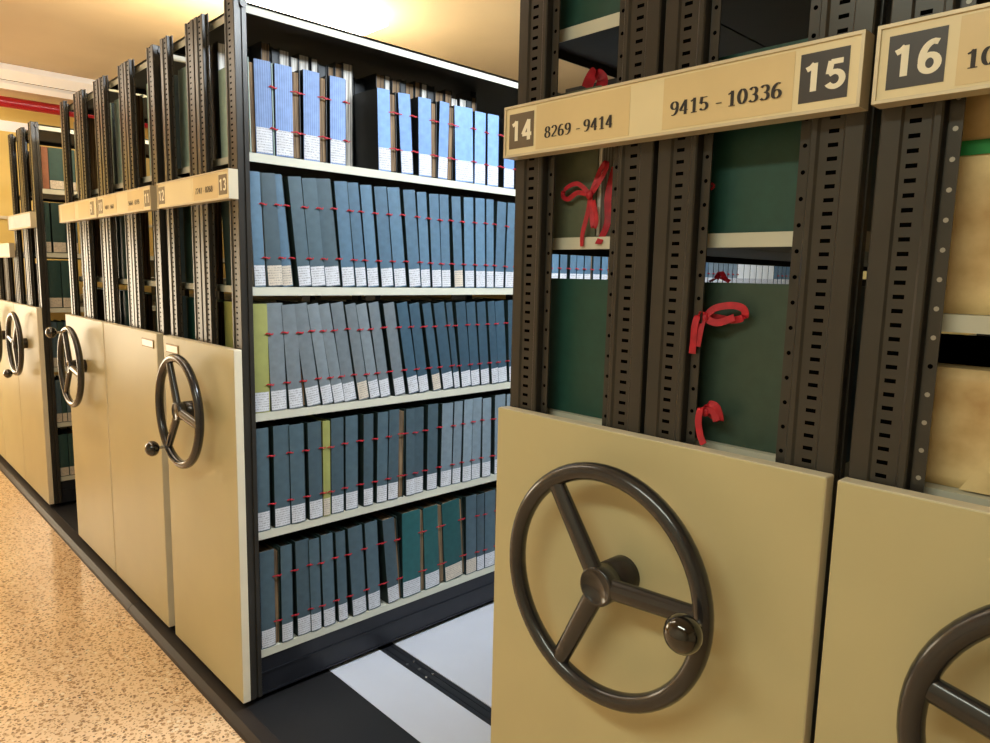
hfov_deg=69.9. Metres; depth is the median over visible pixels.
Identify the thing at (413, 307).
folder
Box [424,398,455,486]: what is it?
folder
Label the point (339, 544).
folder
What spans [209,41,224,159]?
bundle
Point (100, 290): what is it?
folder
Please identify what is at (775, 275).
folder
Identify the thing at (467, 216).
folder
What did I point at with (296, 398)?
folder
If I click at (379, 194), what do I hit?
folder
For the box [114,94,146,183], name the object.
folder
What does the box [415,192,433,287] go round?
folder
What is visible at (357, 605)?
folder
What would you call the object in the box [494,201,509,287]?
folder
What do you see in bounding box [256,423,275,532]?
folder
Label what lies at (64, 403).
folder
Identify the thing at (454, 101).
bundle
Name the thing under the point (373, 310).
folder
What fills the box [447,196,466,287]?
folder
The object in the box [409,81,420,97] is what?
bundle
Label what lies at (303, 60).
bundle
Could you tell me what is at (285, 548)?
folder
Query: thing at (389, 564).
folder
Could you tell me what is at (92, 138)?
folder
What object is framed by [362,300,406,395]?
folder
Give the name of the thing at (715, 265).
folder
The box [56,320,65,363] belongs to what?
folder
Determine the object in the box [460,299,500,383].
folder
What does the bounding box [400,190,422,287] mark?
folder
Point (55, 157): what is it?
folder
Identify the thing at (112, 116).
folder
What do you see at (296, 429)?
folder
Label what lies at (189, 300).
folder
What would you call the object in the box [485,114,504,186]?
folder
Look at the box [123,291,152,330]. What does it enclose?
folder
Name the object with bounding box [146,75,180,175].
folder
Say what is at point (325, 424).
folder
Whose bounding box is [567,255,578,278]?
folder
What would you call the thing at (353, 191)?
folder
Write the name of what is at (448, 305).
folder
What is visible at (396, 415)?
folder
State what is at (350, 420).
folder
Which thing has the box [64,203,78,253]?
folder
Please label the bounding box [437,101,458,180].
folder
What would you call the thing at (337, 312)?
folder
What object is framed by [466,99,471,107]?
bundle
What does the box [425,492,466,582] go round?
folder
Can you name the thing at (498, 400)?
folder
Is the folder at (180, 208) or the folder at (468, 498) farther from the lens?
the folder at (468, 498)
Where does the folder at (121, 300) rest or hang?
on the shelving unit at (82, 338)
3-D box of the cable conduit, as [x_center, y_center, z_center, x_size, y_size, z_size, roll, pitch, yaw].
[-3.241,-2.204,5.729,7.980,0.030,0.200,-6,11,-43]
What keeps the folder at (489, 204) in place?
on the shelving unit at (208, 437)
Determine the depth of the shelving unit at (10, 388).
5.08 m
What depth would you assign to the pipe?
5.71 m
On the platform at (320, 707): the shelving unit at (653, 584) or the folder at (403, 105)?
the shelving unit at (653, 584)
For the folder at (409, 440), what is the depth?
2.85 m
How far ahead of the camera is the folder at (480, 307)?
3.06 m
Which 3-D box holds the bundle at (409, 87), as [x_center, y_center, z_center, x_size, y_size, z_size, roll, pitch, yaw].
[-0.392,-0.977,2.917,0.042,0.386,0.131,-6,11,-43]
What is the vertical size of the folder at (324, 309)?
0.367 m
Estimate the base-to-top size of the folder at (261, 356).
0.367 m
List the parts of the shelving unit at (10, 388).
upright post, upright post, upright post, panel, upright post, shelf, shelf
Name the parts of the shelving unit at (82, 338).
crank knob, upright post, upright post, shelf, upright post, panel, number plate, upright post, shelf, panel, shelf, shelf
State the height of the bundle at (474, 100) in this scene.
0.394 m
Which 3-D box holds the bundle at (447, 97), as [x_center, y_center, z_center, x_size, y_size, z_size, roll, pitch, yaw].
[-0.248,-0.994,3.046,0.036,0.392,0.142,-6,11,-43]
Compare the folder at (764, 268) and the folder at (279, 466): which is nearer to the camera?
the folder at (279, 466)
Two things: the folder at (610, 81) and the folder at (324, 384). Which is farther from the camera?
the folder at (324, 384)
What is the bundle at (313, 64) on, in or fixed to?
on the shelving unit at (208, 437)
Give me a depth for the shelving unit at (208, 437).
2.53 m
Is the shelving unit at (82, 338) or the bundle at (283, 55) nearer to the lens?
the bundle at (283, 55)
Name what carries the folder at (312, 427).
on the shelving unit at (208, 437)
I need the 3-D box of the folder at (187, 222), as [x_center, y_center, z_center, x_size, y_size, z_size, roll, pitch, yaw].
[-1.098,-0.517,2.661,0.050,0.370,0.243,-6,11,-43]
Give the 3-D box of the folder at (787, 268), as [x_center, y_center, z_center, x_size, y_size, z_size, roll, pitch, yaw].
[2.011,-0.780,5.109,0.073,0.365,0.244,-6,11,-43]
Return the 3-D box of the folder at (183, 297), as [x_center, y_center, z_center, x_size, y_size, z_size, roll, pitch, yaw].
[-1.351,-0.137,2.971,0.050,0.366,0.243,-6,11,-43]
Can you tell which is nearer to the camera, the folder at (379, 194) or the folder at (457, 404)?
the folder at (379, 194)
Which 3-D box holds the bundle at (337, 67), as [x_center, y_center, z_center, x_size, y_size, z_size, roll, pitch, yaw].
[-0.629,-0.953,2.688,0.030,0.391,0.136,-6,11,-43]
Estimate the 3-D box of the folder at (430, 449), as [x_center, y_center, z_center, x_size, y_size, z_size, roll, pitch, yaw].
[-0.325,0.301,3.019,0.076,0.363,0.234,-5,10,-43]
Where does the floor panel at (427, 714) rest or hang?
on the floor
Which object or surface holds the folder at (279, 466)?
on the shelving unit at (208, 437)
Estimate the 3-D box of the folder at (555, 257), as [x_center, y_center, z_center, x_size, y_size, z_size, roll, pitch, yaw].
[0.215,-0.589,3.398,0.071,0.370,0.234,-6,11,-43]
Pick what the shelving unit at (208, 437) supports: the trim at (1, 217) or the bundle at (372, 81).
the bundle at (372, 81)
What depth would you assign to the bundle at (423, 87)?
2.90 m
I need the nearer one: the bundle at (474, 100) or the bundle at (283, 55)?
the bundle at (283, 55)
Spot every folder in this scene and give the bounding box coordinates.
[28,151,31,191]
[32,210,35,252]
[35,263,38,304]
[40,146,49,188]
[43,202,51,252]
[47,147,64,189]
[47,260,62,307]
[49,202,66,252]
[51,320,65,366]
[51,321,57,366]
[54,377,62,422]
[55,376,67,421]
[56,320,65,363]
[56,375,71,421]
[58,428,69,476]
[59,427,74,474]
[60,260,70,307]
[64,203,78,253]
[71,150,76,190]
[73,118,97,193]
[79,219,102,276]
[83,287,104,320]
[110,103,117,184]
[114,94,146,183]
[115,216,121,278]
[119,212,150,279]
[119,289,127,324]
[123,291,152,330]
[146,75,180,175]
[152,207,185,281]
[155,294,187,338]
[178,67,189,167]
[183,202,223,283]
[186,297,224,345]
[218,57,277,157]
[221,171,269,286]
[224,301,273,412]
[253,300,290,410]
[256,420,293,527]
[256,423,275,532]
[259,539,282,649]
[260,173,285,286]
[265,536,299,642]
[268,301,306,408]
[272,63,305,158]
[274,418,310,523]
[275,174,295,286]
[276,300,321,406]
[279,531,313,635]
[282,176,313,286]
[289,416,326,519]
[292,529,325,631]
[293,301,333,404]
[298,301,344,403]
[300,69,331,162]
[301,178,327,286]
[304,415,334,516]
[304,525,339,627]
[311,299,356,401]
[312,413,347,513]
[316,179,342,286]
[319,523,353,621]
[327,76,349,165]
[327,411,363,510]
[330,518,369,616]
[331,181,357,286]
[339,301,379,398]
[342,409,377,506]
[343,302,369,400]
[344,299,393,397]
[347,183,368,286]
[349,514,388,610]
[353,88,402,172]
[357,407,391,502]
[358,185,381,286]
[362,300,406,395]
[365,510,402,603]
[372,187,395,287]
[372,404,407,499]
[374,300,419,394]
[381,502,426,598]
[387,187,408,287]
[387,300,432,392]
[388,404,417,495]
[395,402,427,493]
[396,93,418,174]
[397,300,442,390]
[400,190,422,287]
[405,400,442,490]
[406,497,446,589]
[410,97,438,177]
[411,300,454,389]
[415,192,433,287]
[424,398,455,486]
[425,300,461,388]
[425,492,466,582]
[426,194,444,287]
[431,299,472,387]
[434,397,465,483]
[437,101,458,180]
[437,194,454,287]
[446,395,475,481]
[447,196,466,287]
[449,300,480,386]
[449,489,479,574]
[452,105,476,182]
[455,300,491,384]
[456,394,484,479]
[460,197,477,287]
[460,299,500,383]
[460,393,496,477]
[463,488,487,570]
[468,484,495,567]
[470,299,509,382]
[471,391,505,474]
[473,111,488,184]
[473,198,488,287]
[474,298,512,381]
[483,481,496,488]
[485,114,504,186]
[485,199,496,287]
[492,390,509,405]
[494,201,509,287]
[498,118,515,188]
[503,202,514,287]
[514,160,515,188]
[547,278,607,418]
[552,254,561,277]
[553,67,613,246]
[558,254,570,278]
[560,0,619,29]
[565,78,616,92]
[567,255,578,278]
[576,255,585,278]
[583,256,593,278]
[592,256,602,278]
[600,257,608,279]
[689,271,865,462]
[705,262,709,281]
[707,263,714,281]
[708,38,881,233]
[712,263,718,281]
[717,263,722,282]
[722,263,729,282]
[727,264,733,282]
[732,264,738,282]
[736,264,743,282]
[743,264,749,282]
[749,265,756,282]
[755,265,762,282]
[761,266,767,283]
[767,266,773,283]
[773,266,778,283]
[777,266,782,283]
[781,267,786,283]
[785,267,789,283]
[938,333,989,366]
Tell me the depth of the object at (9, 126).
6.03 m
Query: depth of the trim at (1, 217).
6.07 m
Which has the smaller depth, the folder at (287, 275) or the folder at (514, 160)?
the folder at (287, 275)
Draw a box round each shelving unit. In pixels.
[0,243,488,479]
[0,258,415,459]
[3,121,512,504]
[45,79,452,572]
[97,44,380,626]
[145,0,560,703]
[491,0,989,742]
[814,0,989,742]
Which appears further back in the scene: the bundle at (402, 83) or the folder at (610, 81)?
the bundle at (402, 83)
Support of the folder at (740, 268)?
on the shelving unit at (208, 437)
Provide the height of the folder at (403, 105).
0.293 m
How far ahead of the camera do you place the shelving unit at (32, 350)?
4.44 m
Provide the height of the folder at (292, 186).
0.371 m
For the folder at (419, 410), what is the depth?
2.89 m
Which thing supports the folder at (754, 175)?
on the shelving unit at (653, 584)
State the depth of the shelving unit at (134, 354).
3.01 m
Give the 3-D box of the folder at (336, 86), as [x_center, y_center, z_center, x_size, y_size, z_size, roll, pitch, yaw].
[-0.590,-0.880,2.523,0.078,0.293,0.159,-6,11,-43]
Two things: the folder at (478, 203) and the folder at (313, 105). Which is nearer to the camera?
the folder at (313, 105)
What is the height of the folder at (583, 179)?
0.319 m
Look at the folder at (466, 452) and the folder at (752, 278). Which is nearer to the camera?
the folder at (466, 452)
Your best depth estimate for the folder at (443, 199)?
2.85 m
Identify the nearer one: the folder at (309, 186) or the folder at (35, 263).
the folder at (309, 186)
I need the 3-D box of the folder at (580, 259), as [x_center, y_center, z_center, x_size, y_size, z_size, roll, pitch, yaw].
[0.350,-0.603,3.529,0.070,0.368,0.234,-6,10,-43]
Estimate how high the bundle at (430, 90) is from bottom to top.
0.395 m
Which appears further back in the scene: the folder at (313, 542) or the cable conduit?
the cable conduit
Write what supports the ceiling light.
attached to the ceiling
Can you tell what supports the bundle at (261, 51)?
on the shelving unit at (208, 437)
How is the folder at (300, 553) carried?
on the shelving unit at (208, 437)
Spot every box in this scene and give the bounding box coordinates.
[925,362,989,494]
[943,94,989,314]
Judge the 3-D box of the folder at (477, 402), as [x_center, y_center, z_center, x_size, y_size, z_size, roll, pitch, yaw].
[-0.148,0.282,3.187,0.069,0.362,0.234,-5,10,-43]
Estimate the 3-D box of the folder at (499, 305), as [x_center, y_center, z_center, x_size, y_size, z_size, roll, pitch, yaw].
[-0.043,-0.143,3.221,0.099,0.368,0.234,-6,11,-43]
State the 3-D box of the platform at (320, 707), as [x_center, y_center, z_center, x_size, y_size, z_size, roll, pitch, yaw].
[-0.739,1.179,2.587,0.336,0.030,10.250,-6,11,-43]
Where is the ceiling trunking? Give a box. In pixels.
[0,62,94,93]
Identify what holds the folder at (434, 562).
on the shelving unit at (208, 437)
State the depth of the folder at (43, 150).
4.23 m
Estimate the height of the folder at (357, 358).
0.366 m
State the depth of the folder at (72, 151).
4.34 m
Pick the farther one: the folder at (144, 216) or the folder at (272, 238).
the folder at (144, 216)
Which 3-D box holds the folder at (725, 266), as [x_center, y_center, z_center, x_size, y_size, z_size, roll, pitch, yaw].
[1.371,-0.711,4.500,0.070,0.365,0.244,-6,11,-43]
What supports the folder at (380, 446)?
on the shelving unit at (208, 437)
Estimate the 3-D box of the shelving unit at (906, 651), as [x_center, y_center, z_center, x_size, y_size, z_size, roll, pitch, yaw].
[2.210,0.099,2.184,4.546,2.350,0.646,-6,11,-43]
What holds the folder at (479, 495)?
on the shelving unit at (208, 437)
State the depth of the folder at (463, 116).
2.86 m
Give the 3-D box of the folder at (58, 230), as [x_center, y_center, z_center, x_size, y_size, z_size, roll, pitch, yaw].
[-2.739,-0.888,4.400,0.072,0.300,0.238,-6,11,-43]
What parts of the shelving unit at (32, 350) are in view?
crank knob, upright post, upright post, upright post, panel, upright post, shelf, shelf, shelf, frame, shelf, panel, shelf, shelf, shelf, shelf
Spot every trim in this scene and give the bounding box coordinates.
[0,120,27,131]
[0,216,222,231]
[0,455,280,742]
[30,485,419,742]
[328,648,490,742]
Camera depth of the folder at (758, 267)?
4.72 m
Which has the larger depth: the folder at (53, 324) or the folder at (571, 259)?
the folder at (53, 324)
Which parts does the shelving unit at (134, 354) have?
number plate, upright post, upright post, shelf, upright post, panel, number plate, panel, upright post, shelf, shelf, shelf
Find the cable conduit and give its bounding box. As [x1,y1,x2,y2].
[0,79,74,99]
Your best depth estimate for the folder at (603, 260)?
3.58 m
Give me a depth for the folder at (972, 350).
0.97 m
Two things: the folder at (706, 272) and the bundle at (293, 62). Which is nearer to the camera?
the bundle at (293, 62)
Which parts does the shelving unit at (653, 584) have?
number plate, upright post, upright post, shelf, panel, upright post, crank knob, shelf, shelf, shelf, shelf, shelf, number plate, upright post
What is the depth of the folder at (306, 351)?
2.48 m
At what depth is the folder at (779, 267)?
4.94 m
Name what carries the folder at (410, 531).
on the shelving unit at (208, 437)
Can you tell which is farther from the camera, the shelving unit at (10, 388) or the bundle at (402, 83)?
the shelving unit at (10, 388)
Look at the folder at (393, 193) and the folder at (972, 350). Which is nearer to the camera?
the folder at (972, 350)
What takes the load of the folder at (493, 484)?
on the shelving unit at (208, 437)
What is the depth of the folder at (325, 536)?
2.65 m
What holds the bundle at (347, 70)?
on the shelving unit at (208, 437)
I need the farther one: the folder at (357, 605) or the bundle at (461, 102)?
the bundle at (461, 102)
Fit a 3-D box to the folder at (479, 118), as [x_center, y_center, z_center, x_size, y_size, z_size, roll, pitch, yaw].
[-0.103,-0.931,2.986,0.078,0.289,0.159,-7,11,-43]
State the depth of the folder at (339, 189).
2.53 m
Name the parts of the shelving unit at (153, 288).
panel, shelf, shelf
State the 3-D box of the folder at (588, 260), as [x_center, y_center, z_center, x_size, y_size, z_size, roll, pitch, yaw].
[0.393,-0.607,3.570,0.071,0.367,0.234,-6,11,-43]
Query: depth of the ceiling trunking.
5.06 m
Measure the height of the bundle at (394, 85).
0.382 m
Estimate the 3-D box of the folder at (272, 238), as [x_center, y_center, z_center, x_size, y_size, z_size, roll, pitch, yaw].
[-0.810,-0.479,2.426,0.087,0.372,0.234,-6,11,-43]
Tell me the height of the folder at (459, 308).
0.367 m
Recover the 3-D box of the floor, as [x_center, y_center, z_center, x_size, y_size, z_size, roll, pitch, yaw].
[-0.281,1.199,2.999,8.400,0.100,10.800,-6,11,-43]
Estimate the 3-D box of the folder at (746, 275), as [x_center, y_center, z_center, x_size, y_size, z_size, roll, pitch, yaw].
[1.565,-0.732,4.688,0.080,0.365,0.238,-6,11,-43]
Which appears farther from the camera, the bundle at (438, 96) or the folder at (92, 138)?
the folder at (92, 138)
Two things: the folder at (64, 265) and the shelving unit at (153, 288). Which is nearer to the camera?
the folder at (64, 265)
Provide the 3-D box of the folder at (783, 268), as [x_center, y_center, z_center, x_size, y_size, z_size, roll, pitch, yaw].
[1.966,-0.775,5.066,0.073,0.365,0.244,-6,11,-43]
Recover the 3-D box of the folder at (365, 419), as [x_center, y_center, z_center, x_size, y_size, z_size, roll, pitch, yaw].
[-0.552,0.327,2.798,0.064,0.360,0.234,-6,10,-43]
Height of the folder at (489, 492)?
0.359 m
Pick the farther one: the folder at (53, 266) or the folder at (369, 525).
the folder at (53, 266)
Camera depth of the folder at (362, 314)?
2.66 m
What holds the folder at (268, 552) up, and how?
on the shelving unit at (208, 437)
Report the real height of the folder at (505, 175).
0.287 m
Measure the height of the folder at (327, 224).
0.377 m
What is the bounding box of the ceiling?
[0,0,613,104]
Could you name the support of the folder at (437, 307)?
on the shelving unit at (208, 437)
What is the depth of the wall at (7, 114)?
6.12 m
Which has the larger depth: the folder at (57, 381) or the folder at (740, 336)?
the folder at (57, 381)
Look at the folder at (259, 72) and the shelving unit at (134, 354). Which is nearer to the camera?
the folder at (259, 72)
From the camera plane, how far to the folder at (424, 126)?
2.73 m
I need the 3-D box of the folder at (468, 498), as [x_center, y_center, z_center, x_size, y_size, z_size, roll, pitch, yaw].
[-0.174,0.712,3.230,0.078,0.360,0.234,-8,12,-43]
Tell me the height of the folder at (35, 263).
0.270 m
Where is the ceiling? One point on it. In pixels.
(89, 39)
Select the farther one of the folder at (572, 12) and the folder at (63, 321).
the folder at (63, 321)
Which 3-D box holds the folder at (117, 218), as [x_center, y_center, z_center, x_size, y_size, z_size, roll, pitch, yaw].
[-1.838,-0.643,3.426,0.050,0.380,0.243,-6,11,-43]
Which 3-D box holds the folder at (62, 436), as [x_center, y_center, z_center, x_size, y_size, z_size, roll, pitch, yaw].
[-2.805,0.518,4.559,0.052,0.270,0.238,-6,11,-43]
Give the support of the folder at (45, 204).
on the shelving unit at (32, 350)
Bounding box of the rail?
[378,643,490,725]
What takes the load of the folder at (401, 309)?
on the shelving unit at (208, 437)
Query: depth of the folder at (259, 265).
2.32 m
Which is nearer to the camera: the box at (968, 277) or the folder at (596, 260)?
the box at (968, 277)
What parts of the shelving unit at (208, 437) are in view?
crank knob, number plate, upright post, upright post, shelf, upright post, panel, number plate, upright post, shelf, shelf, shelf, panel, shelf, shelf, frame, shelf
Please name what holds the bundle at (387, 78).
on the shelving unit at (208, 437)
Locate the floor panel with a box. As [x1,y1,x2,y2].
[392,600,493,707]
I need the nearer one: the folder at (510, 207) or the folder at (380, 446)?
the folder at (380, 446)
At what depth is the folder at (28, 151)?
4.51 m
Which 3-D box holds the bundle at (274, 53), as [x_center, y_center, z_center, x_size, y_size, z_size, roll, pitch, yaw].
[-0.809,-0.931,2.513,0.026,0.387,0.142,-6,11,-43]
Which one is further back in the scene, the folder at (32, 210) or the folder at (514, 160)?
the folder at (32, 210)
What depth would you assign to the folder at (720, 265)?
4.37 m
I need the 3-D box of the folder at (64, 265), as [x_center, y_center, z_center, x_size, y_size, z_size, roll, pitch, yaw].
[-2.725,-0.553,4.466,0.062,0.290,0.238,-6,11,-43]
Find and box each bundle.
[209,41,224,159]
[247,41,269,62]
[247,47,250,61]
[270,47,278,63]
[279,48,289,66]
[289,55,298,71]
[291,53,308,69]
[309,57,317,72]
[318,64,326,77]
[325,62,341,77]
[327,65,333,75]
[338,62,352,166]
[354,77,364,94]
[359,73,384,90]
[381,74,389,89]
[390,79,399,92]
[395,79,405,93]
[406,83,413,98]
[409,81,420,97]
[421,83,426,97]
[427,85,433,101]
[434,90,443,101]
[437,89,451,106]
[452,98,457,105]
[458,98,465,106]
[462,96,476,110]
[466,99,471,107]
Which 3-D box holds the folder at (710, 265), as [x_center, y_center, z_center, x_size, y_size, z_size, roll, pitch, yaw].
[1.241,-0.697,4.376,0.070,0.365,0.244,-6,11,-43]
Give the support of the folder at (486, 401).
on the shelving unit at (208, 437)
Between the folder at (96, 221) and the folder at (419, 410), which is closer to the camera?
the folder at (419, 410)
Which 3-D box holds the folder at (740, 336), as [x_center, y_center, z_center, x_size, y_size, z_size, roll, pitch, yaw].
[0.413,-0.014,1.087,0.101,0.276,0.242,-6,11,-43]
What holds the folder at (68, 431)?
on the shelving unit at (32, 350)
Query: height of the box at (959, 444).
0.158 m
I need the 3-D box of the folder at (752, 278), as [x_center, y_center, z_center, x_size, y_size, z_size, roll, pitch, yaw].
[1.627,-0.739,4.747,0.080,0.365,0.238,-6,11,-43]
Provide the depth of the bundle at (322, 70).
2.58 m
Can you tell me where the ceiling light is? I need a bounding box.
[246,0,386,35]
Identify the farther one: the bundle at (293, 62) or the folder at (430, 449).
the folder at (430, 449)
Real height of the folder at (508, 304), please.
0.371 m
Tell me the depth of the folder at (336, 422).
2.62 m
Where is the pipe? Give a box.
[0,96,147,128]
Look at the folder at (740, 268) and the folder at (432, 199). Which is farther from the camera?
the folder at (740, 268)
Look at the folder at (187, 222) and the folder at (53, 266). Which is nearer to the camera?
the folder at (187, 222)
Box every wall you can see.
[0,107,231,374]
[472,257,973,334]
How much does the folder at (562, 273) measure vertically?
0.367 m
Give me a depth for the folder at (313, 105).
2.40 m
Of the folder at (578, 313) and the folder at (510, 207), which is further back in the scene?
the folder at (510, 207)
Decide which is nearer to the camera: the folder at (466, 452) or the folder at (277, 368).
the folder at (277, 368)
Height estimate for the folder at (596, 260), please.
0.373 m
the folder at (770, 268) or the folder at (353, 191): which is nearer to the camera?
the folder at (353, 191)
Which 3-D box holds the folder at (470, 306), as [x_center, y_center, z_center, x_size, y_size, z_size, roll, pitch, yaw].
[-0.165,-0.129,3.106,0.095,0.365,0.234,-6,11,-43]
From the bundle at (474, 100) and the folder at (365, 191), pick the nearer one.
the folder at (365, 191)
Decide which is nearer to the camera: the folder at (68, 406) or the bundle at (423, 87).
the bundle at (423, 87)
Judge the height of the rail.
0.030 m
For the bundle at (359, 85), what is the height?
0.374 m
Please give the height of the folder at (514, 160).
0.292 m
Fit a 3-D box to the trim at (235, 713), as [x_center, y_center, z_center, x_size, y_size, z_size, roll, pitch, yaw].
[-0.885,1.195,2.449,0.068,0.029,10.250,-6,11,-43]
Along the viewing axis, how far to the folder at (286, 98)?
2.33 m
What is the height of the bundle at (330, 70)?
0.373 m
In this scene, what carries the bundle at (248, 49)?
on the shelving unit at (208, 437)
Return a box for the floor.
[0,471,244,742]
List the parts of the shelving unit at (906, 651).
panel, upright post, number plate, shelf, shelf, shelf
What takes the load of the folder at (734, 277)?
on the shelving unit at (208, 437)
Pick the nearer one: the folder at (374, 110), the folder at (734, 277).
the folder at (374, 110)
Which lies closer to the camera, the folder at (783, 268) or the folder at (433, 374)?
the folder at (433, 374)
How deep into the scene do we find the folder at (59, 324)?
4.38 m
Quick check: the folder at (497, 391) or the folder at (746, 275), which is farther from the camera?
the folder at (746, 275)
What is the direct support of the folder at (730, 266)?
on the shelving unit at (208, 437)

